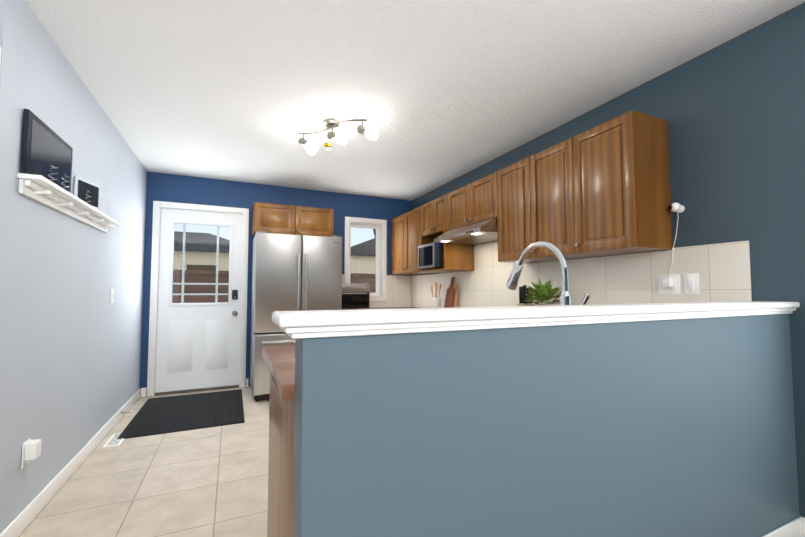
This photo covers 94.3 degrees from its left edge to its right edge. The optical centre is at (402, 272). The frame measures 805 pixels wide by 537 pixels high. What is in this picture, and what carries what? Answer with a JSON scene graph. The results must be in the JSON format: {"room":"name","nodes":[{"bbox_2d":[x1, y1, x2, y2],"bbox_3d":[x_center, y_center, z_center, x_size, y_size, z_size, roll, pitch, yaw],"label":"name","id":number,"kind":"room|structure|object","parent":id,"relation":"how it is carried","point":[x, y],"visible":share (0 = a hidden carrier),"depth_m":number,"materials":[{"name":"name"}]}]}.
{"room":"kitchen","nodes":[
{"label":"kitchen","id":0,"kind":"room"},
{"bbox_2d":[0,0,146,533],"bbox_3d":[-2.293,0.066,2.732,0.150,2.490,2.798,1,-3,-24],"label":"wall","id":1,"kind":"structure","parent":0,"point":[70,345],"depth_m":2.07,"materials":[{"name":"paint"}]},
{"bbox_2d":[21,438,41,468],"bbox_3d":[-1.769,0.857,1.784,0.050,0.115,0.070,1,-3,-24],"label":"electrical outlet","id":2,"kind":"object","parent":1,"relation":"attached to","point":[31,449],"visible":1,"depth_m":1.76,"materials":[{"name":"white plastic"}]},
{"bbox_2d":[17,173,119,232],"bbox_3d":[-1.937,-0.371,2.257,0.085,0.085,1.300,1,-3,-24],"label":"shelf","id":3,"kind":"object","parent":1,"relation":"attached to","point":[43,190],"visible":1,"depth_m":1.99,"materials":[{"name":"white wood"}]},
{"bbox_2d":[20,109,109,213],"bbox_3d":[-1.906,-0.568,2.190,0.070,0.300,1.094,1,-3,-24],"label":"picture frames","id":4,"kind":"object","parent":3,"relation":"on","point":[47,152],"visible":0.79,"depth_m":1.89,"materials":[{"name":"black"}]},
{"bbox_2d":[0,388,143,536],"bbox_3d":[-2.236,1.216,2.773,0.030,0.095,2.668,1,-3,-24],"label":"baseboard","id":5,"kind":"structure","parent":1,"relation":"attached to","point":[18,525],"depth_m":2.14,"materials":[{"name":"white wood"}]},
{"bbox_2d":[110,289,113,302],"bbox_3d":[-2.323,0.186,2.989,0.010,0.115,0.070,1,-3,-24],"label":"light switch","id":6,"kind":"object","parent":1,"relation":"attached to","point":[112,296],"visible":1,"depth_m":2.98,"materials":[{"name":"white plastic"}]},
{"bbox_2d":[19,386,269,536],"bbox_3d":[-1.408,1.272,2.416,5.200,0.050,4.000,1,-3,-24],"label":"floor","id":7,"kind":"structure","parent":0,"point":[209,482],"depth_m":2.16,"materials":[{"name":"beige tile"}]},
{"bbox_2d":[103,433,123,447],"bbox_3d":[-2.173,1.265,2.839,0.100,0.006,0.280,1,-3,-24],"label":"floor vent","id":8,"kind":"object","parent":7,"relation":"in","point":[113,440],"visible":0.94,"depth_m":2.79,"materials":[{"name":"white plastic"}]},
{"bbox_2d":[117,389,244,438],"bbox_3d":[-2.003,1.298,3.550,0.895,0.009,1.175,1,-3,-24],"label":"door mat","id":9,"kind":"object","parent":7,"relation":"on","point":[162,415],"visible":0.96,"depth_m":3.42,"materials":[{"name":"rubber"}]},
{"bbox_2d":[267,383,294,536],"bbox_3d":[-0.138,0.760,1.308,0.572,0.862,0.663,1,-3,-24],"label":"base cabinet","id":10,"kind":"object","parent":7,"relation":"on","point":[281,415],"depth_m":1.14,"materials":[{"name":"brown wood"}]},
{"bbox_2d":[262,345,294,402],"bbox_3d":[0.281,0.321,1.534,1.568,0.038,0.688,1,-3,-24],"label":"countertop","id":11,"kind":"structure","parent":10,"relation":"on","point":[280,360],"depth_m":1.14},
{"bbox_2d":[516,285,534,305],"bbox_3d":[1.002,0.236,3.037,0.110,0.276,0.116,1,-3,-24],"label":"knife block","id":12,"kind":"object","parent":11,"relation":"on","point":[522,289],"visible":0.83,"depth_m":3.02,"materials":[{"name":"black wood"}]},
{"bbox_2d":[523,278,561,305],"bbox_3d":[1.075,0.198,2.804,0.341,0.330,0.336,1,-3,-24],"label":"potted plant","id":13,"kind":"object","parent":11,"relation":"on","point":[545,292],"visible":0.62,"depth_m":2.77,"materials":[{"name":"green plant"}]},
{"bbox_2d":[506,241,590,304],"bbox_3d":[0.603,0.087,1.575,0.158,0.431,0.357,1,-3,-24],"label":"faucet","id":14,"kind":"object","parent":11,"relation":"on","point":[513,280],"visible":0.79,"depth_m":1.47,"materials":[{"name":"silver metal"}]},
{"bbox_2d":[378,307,415,308],"bbox_3d":[0.150,0.469,4.514,0.658,0.038,1.543,1,-3,-24],"label":"countertop","id":15,"kind":"structure","parent":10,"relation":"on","point":[392,307],"depth_m":4.92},
{"bbox_2d":[342,283,369,308],"bbox_3d":[-0.655,0.296,4.678,0.400,0.320,0.438,1,-3,-24],"label":"toaster oven","id":16,"kind":"object","parent":15,"relation":"on","point":[355,296],"visible":0.73,"depth_m":4.53,"materials":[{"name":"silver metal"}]},
{"bbox_2d":[430,282,440,307],"bbox_3d":[0.393,0.275,4.402,0.128,0.335,0.128,1,-3,-24],"label":"utensil crock","id":17,"kind":"object","parent":15,"relation":"on","point":[435,301],"visible":0.73,"depth_m":4.36,"materials":[{"name":"white ceramic"}]},
{"bbox_2d":[444,276,458,307],"bbox_3d":[0.554,0.237,4.268,0.107,0.397,0.200,1,-3,-24],"label":"cutting boards","id":18,"kind":"object","parent":15,"relation":"on","point":[451,296],"visible":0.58,"depth_m":4.24,"materials":[{"name":"brown wood"}]},
{"bbox_2d":[250,231,341,400],"bbox_3d":[-1.224,0.462,4.272,0.911,1.752,0.791,1,-3,-24],"label":"fridge","id":19,"kind":"object","parent":7,"relation":"on","point":[292,272],"visible":0.65,"depth_m":3.94,"materials":[{"name":"grey metal"}]},
{"bbox_2d":[139,172,411,396],"bbox_3d":[-2.267,0.147,4.364,5.500,2.490,0.150,1,-3,-24],"label":"wall","id":20,"kind":"structure","parent":0,"point":[164,187],"depth_m":4.47,"materials":[{"name":"blue paint"}]},
{"bbox_2d":[147,201,248,396],"bbox_3d":[-2.325,0.280,4.319,0.973,2.120,0.168,1,-3,-24],"label":"door frame","id":21,"kind":"structure","parent":20,"relation":"attached to","point":[158,206],"depth_m":4.17,"materials":[{"name":"white wood"}]},
{"bbox_2d":[155,208,242,392],"bbox_3d":[-2.301,0.296,4.250,0.848,2.024,0.114,1,-3,-24],"label":"exterior door","id":22,"kind":"structure","parent":20,"relation":"in","point":[197,345],"depth_m":4.24,"materials":[{"name":"white wood"}]},
{"bbox_2d":[252,202,333,236],"bbox_3d":[-1.325,-0.615,4.547,0.915,0.350,0.360,1,-3,-24],"label":"upper cabinet","id":23,"kind":"object","parent":20,"relation":"attached to","point":[284,219],"visible":0.83,"depth_m":4.40,"materials":[{"name":"brown wood"}]},
{"bbox_2d":[344,217,386,301],"bbox_3d":[-0.522,-0.175,5.146,0.600,1.140,0.160,1,-3,-24],"label":"window","id":24,"kind":"structure","parent":20,"relation":"in","point":[380,293],"depth_m":5.18,"materials":[{"name":"white"}]},
{"bbox_2d":[342,274,409,307],"bbox_3d":[-0.431,0.253,5.103,1.200,0.448,0.010,1,-3,-24],"label":"backsplash","id":25,"kind":"structure","parent":20,"relation":"attached to","point":[398,286],"depth_m":5.26,"materials":[{"name":"tile"}]},
{"bbox_2d":[25,0,804,200],"bbox_3d":[-0.788,-1.308,1.177,5.500,0.100,7.300,1,-3,-24],"label":"ceiling","id":26,"kind":"structure","parent":0,"point":[437,93],"depth_m":2.23,"materials":[{"name":"white paint"}]},
{"bbox_2d":[298,119,378,154],"bbox_3d":[-0.510,-1.060,2.887,0.714,0.222,0.144,-1,-3,26],"label":"track light","id":27,"kind":"object","parent":26,"relation":"attached to","point":[369,132],"visible":1,"depth_m":2.86,"materials":[{"name":"silver metal"}]},
{"bbox_2d":[293,314,799,536],"bbox_3d":[0.761,0.675,1.294,2.198,1.030,0.110,1,-3,-24],"label":"wall","id":28,"kind":"structure","parent":0,"point":[673,428],"depth_m":1.10,"materials":[{"name":"paint"}]},
{"bbox_2d":[272,301,799,338],"bbox_3d":[0.743,0.139,1.294,2.254,0.054,0.156,1,-3,-24],"label":"wall cap","id":29,"kind":"object","parent":28,"relation":"on","point":[316,324],"visible":1,"depth_m":1.00,"materials":[{"name":"white"}]},
{"bbox_2d":[762,517,802,536],"bbox_3d":[0.779,1.127,1.210,2.188,0.120,0.012,1,-3,-24],"label":"baseboard","id":30,"kind":"structure","parent":28,"relation":"attached to","point":[792,528],"depth_m":1.61,"materials":[{"name":"white wood"}]},
{"bbox_2d":[412,2,804,517],"bbox_3d":[1.679,0.037,2.149,0.150,2.490,7.148,1,-3,-24],"label":"wall","id":31,"kind":"structure","parent":0,"point":[732,112],"depth_m":1.89,"materials":[{"name":"paint"}]},
{"bbox_2d":[391,207,446,274],"bbox_3d":[0.177,-0.382,4.896,0.328,0.780,0.948,1,-3,-24],"label":"upper cabinet","id":32,"kind":"object","parent":31,"relation":"attached to","point":[405,241],"depth_m":4.77,"materials":[{"name":"brown wood"}]},
{"bbox_2d":[418,242,443,269],"bbox_3d":[0.449,-0.180,4.166,0.372,0.281,0.515,1,-3,-24],"label":"microwave","id":33,"kind":"object","parent":32,"relation":"in","point":[430,255],"visible":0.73,"depth_m":4.04,"materials":[{"name":"silver plastic"}]},
{"bbox_2d":[419,196,442,238],"bbox_3d":[0.506,-0.614,4.182,0.328,0.388,0.644,1,-3,-24],"label":"upper cabinet","id":34,"kind":"object","parent":31,"relation":"attached to","point":[431,213],"depth_m":4.21,"materials":[{"name":"brown wood"}]},
{"bbox_2d":[434,217,497,244],"bbox_3d":[0.702,-0.382,3.530,0.501,0.132,0.778,1,-3,-24],"label":"range hood","id":35,"kind":"object","parent":31,"relation":"attached to","point":[485,231],"visible":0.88,"depth_m":3.41,"materials":[{"name":"silver metal"}]},
{"bbox_2d":[443,173,494,232],"bbox_3d":[0.769,-0.643,3.603,0.328,0.388,0.844,1,-3,-24],"label":"upper cabinet","id":36,"kind":"object","parent":31,"relation":"attached to","point":[472,203],"depth_m":3.50,"materials":[{"name":"brown wood"}]},
{"bbox_2d":[495,142,570,262],"bbox_3d":[1.116,-0.490,2.833,0.328,0.770,0.829,1,-3,-24],"label":"upper cabinet","id":37,"kind":"object","parent":31,"relation":"attached to","point":[529,191],"depth_m":2.79,"materials":[{"name":"brown wood"}]},
{"bbox_2d":[410,241,751,307],"bbox_3d":[0.926,0.045,3.611,0.008,0.715,3.865,1,-3,-24],"label":"backsplash","id":38,"kind":"structure","parent":31,"relation":"attached to","point":[723,270],"depth_m":2.52,"materials":[{"name":"tile"}]},
{"bbox_2d":[658,274,679,293],"bbox_3d":[1.561,0.068,2.189,0.010,0.115,0.119,1,-3,-24],"label":"electrical outlet","id":39,"kind":"object","parent":38,"relation":"attached to","point":[675,289],"depth_m":2.18,"materials":[{"name":"white plastic"}]},
{"bbox_2d":[683,273,699,293],"bbox_3d":[1.609,0.062,2.082,0.010,0.115,0.077,1,-3,-24],"label":"switch plate","id":40,"kind":"object","parent":38,"relation":"attached to","point":[691,283],"depth_m":2.08,"materials":[{"name":"white plastic"}]},
{"bbox_2d":[563,111,672,258],"bbox_3d":[1.337,-0.514,2.346,0.328,0.770,0.459,1,-3,-24],"label":"upper cabinet","id":41,"kind":"object","parent":31,"relation":"attached to","point":[603,189],"depth_m":2.19,"materials":[{"name":"brown wood"}]},
{"bbox_2d":[663,203,684,286],"bbox_3d":[1.552,-0.159,2.151,0.083,0.482,0.111,1,-3,-24],"label":"security camera","id":42,"kind":"object","parent":31,"relation":"attached to","point":[677,208],"visible":1,"depth_m":2.15,"materials":[{"name":"white plastic"}]},
{"bbox_2d":[800,516,804,536],"bbox_3d":[2.401,1.082,0.308,0.012,0.120,2.997,1,-3,-24],"label":"baseboard","id":43,"kind":"structure","parent":31,"relation":"attached to","point":[803,519],"depth_m":1.66,"materials":[{"name":"white wood"}]},
{"label":"outside","id":44,"kind":"structure","parent":0,"visible":0},
{"bbox_3d":[-12.313,3.122,32.643,80.000,0.050,59.840,1,-3,-24],"label":"ground","id":45,"kind":"structure","parent":44,"visible":0},
{"bbox_2d":[173,231,241,270],"bbox_3d":[-11.959,0.125,19.668,8.600,4.650,8.800,1,-3,-24],"label":"house","id":46,"kind":"structure","parent":45,"relation":"on","point":[212,247],"depth_m":16.89,"materials":[{"name":"beige"}]},
{"bbox_2d":[172,270,374,317],"bbox_3d":[-4.871,0.902,9.096,22.120,2.050,0.140,1,-3,-24],"label":"fence","id":47,"kind":"object","parent":45,"relation":"on","point":[354,278],"depth_m":9.15,"materials":[{"name":"brown wood"}]},
{"bbox_2d":[350,238,375,273],"bbox_3d":[-1.770,0.114,26.504,8.800,5.350,8.800,1,-3,-24],"label":"house","id":48,"kind":"structure","parent":45,"relation":"on","point":[357,253],"depth_m":22.02,"materials":[{"name":"beige"}]}
]}

